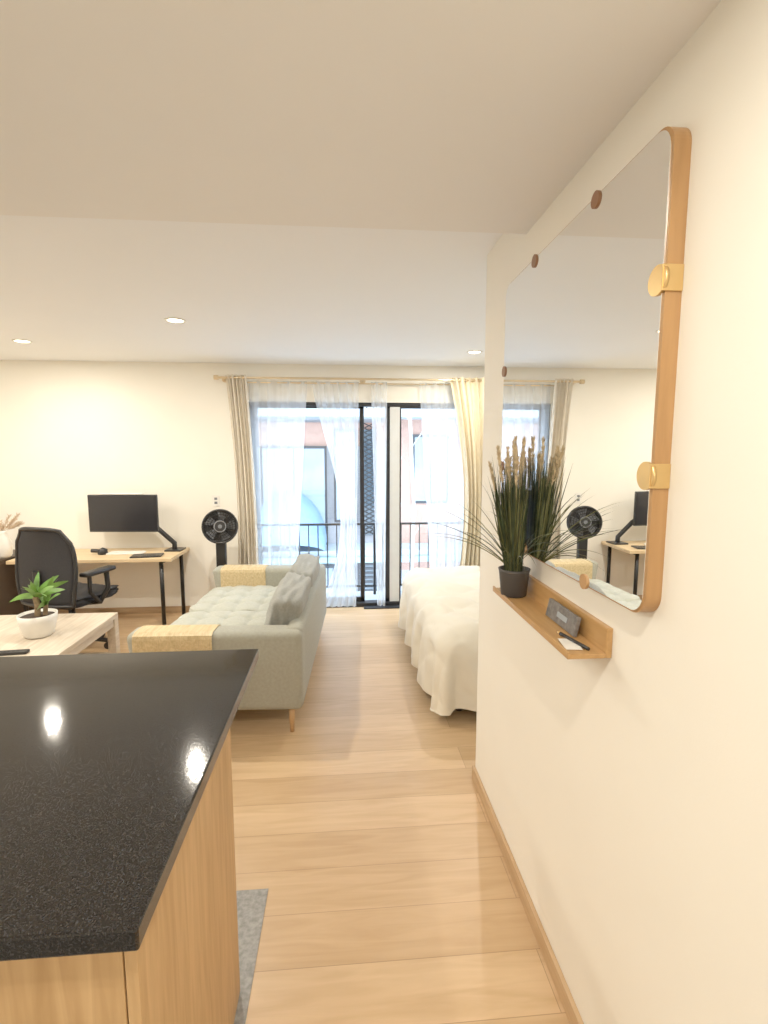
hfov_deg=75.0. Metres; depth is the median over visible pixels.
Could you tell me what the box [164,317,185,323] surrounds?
recessed light
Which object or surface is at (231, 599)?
seat cushion
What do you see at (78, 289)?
ceiling
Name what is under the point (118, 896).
kitchen island
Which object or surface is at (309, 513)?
canopy
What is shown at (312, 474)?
window
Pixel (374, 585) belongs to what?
balcony railing
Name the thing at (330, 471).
facade
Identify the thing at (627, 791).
wall
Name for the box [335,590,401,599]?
balcony slab
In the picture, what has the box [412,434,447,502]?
window
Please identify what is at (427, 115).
ceiling
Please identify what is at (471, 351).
recessed light
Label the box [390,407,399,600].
frosted sash edge
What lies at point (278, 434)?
sheer curtain
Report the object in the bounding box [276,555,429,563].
ledge
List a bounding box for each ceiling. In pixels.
[0,0,721,233]
[0,215,502,366]
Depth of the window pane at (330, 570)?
10.99 m
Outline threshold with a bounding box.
[364,605,399,608]
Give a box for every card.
[545,598,580,636]
[558,638,582,649]
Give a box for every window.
[249,402,420,607]
[300,446,327,544]
[334,429,353,521]
[358,563,376,590]
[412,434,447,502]
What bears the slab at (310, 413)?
attached to the facade
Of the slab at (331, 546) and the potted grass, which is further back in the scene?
the slab at (331, 546)
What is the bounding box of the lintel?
[246,363,475,402]
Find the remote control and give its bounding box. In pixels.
[0,649,29,655]
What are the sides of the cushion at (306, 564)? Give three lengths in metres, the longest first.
0.741 x 0.385 x 0.239 m
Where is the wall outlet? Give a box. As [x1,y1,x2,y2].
[212,495,219,505]
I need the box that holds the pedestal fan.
[201,509,237,566]
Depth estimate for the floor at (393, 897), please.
1.99 m
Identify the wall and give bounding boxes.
[0,360,245,607]
[475,0,767,1023]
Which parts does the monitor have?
arm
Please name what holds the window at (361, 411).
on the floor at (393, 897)
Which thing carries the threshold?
on the floor at (393, 897)
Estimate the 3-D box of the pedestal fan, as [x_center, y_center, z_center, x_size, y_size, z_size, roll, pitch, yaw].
[-1.500,0.514,4.645,0.319,1.091,0.280,-1,7,-5]
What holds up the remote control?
on the coffee table at (73, 632)
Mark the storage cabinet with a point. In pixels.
(8, 588)
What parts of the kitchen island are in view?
cabinet door, panel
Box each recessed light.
[11,339,31,342]
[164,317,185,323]
[467,350,482,353]
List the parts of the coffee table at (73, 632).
rail, leg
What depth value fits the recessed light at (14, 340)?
3.85 m
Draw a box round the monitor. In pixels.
[87,493,185,551]
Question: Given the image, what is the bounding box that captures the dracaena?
[10,572,67,638]
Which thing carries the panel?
attached to the facade
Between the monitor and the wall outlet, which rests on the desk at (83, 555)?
the monitor
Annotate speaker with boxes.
[91,547,107,554]
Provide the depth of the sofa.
2.97 m
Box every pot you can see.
[16,608,57,638]
[498,565,530,597]
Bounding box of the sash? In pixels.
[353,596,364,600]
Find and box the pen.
[556,631,589,650]
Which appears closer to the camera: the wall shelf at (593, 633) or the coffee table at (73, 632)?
the wall shelf at (593, 633)
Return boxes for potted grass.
[419,435,567,597]
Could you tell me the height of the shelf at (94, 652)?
0.020 m
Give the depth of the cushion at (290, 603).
3.02 m
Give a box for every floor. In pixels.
[79,607,569,1023]
[234,889,267,1023]
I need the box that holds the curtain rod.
[213,375,481,384]
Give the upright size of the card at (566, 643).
0.002 m
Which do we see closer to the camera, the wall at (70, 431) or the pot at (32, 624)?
the pot at (32, 624)
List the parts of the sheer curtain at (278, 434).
panel, panel, panel, panel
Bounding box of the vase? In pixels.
[0,513,24,558]
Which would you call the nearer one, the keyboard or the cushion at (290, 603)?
the cushion at (290, 603)
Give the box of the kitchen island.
[0,649,258,1023]
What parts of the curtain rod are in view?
rod, rod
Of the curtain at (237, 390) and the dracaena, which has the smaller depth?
the dracaena
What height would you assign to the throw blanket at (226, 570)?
0.196 m
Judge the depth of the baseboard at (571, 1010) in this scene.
1.70 m
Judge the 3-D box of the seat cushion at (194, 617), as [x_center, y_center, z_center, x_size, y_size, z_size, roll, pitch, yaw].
[-1.077,0.820,3.290,0.730,0.176,0.736,0,7,-2]
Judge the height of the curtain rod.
0.065 m
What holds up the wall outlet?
attached to the wall at (70, 431)
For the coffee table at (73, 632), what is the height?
0.410 m
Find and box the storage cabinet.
[0,549,33,614]
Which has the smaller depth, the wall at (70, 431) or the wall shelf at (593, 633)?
the wall shelf at (593, 633)
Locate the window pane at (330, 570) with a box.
[326,568,332,590]
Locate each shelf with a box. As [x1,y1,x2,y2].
[78,652,108,653]
[493,574,612,658]
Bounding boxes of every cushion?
[170,610,266,625]
[189,585,277,612]
[264,572,310,624]
[289,553,319,586]
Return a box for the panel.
[401,419,448,569]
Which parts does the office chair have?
frame, seat, arm post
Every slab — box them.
[265,408,421,419]
[276,543,429,556]
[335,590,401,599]
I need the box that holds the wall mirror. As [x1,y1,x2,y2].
[500,126,691,612]
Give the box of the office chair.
[15,527,118,648]
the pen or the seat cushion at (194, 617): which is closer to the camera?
the pen
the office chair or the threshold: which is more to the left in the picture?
the office chair
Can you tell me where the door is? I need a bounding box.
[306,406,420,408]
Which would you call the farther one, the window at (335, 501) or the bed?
the window at (335, 501)
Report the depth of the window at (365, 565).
11.08 m
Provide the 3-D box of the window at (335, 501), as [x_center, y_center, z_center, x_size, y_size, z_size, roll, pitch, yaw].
[-0.832,-0.772,10.812,0.500,2.000,0.080,-1,7,-5]
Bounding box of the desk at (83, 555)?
[6,547,189,624]
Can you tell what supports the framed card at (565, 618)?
on the wall shelf at (593, 633)
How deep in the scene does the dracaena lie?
3.24 m
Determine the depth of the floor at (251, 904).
1.66 m
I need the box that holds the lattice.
[364,430,374,534]
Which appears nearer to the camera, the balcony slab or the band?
the balcony slab
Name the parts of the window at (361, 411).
fixed sash stile, bottom rail, top rail, slid sash stile, inner sash stile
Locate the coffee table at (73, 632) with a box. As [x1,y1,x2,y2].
[0,612,119,656]
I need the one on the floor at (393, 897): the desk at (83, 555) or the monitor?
the desk at (83, 555)
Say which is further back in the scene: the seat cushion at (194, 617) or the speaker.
the speaker
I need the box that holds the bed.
[398,566,479,715]
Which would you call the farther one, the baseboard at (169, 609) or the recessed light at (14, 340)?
the baseboard at (169, 609)
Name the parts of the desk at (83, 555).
leg, leg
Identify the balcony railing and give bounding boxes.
[291,522,448,593]
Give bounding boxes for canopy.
[291,493,326,550]
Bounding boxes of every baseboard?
[58,606,190,613]
[472,766,583,1023]
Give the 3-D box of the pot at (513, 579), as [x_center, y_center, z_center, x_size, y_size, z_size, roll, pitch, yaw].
[0.436,0.234,1.680,0.106,0.092,0.106,-1,7,-5]
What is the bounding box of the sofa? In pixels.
[127,553,325,731]
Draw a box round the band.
[304,422,371,445]
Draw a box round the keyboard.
[106,551,145,554]
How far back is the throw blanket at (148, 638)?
2.75 m
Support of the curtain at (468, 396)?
hanging from the curtain rod
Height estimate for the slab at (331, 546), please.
0.160 m
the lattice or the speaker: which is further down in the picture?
the speaker
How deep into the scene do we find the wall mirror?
1.14 m
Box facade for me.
[276,407,408,590]
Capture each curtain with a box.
[225,374,258,564]
[249,381,463,606]
[450,377,483,565]
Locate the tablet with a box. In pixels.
[129,553,163,557]
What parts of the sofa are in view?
arm, arm, leg, frame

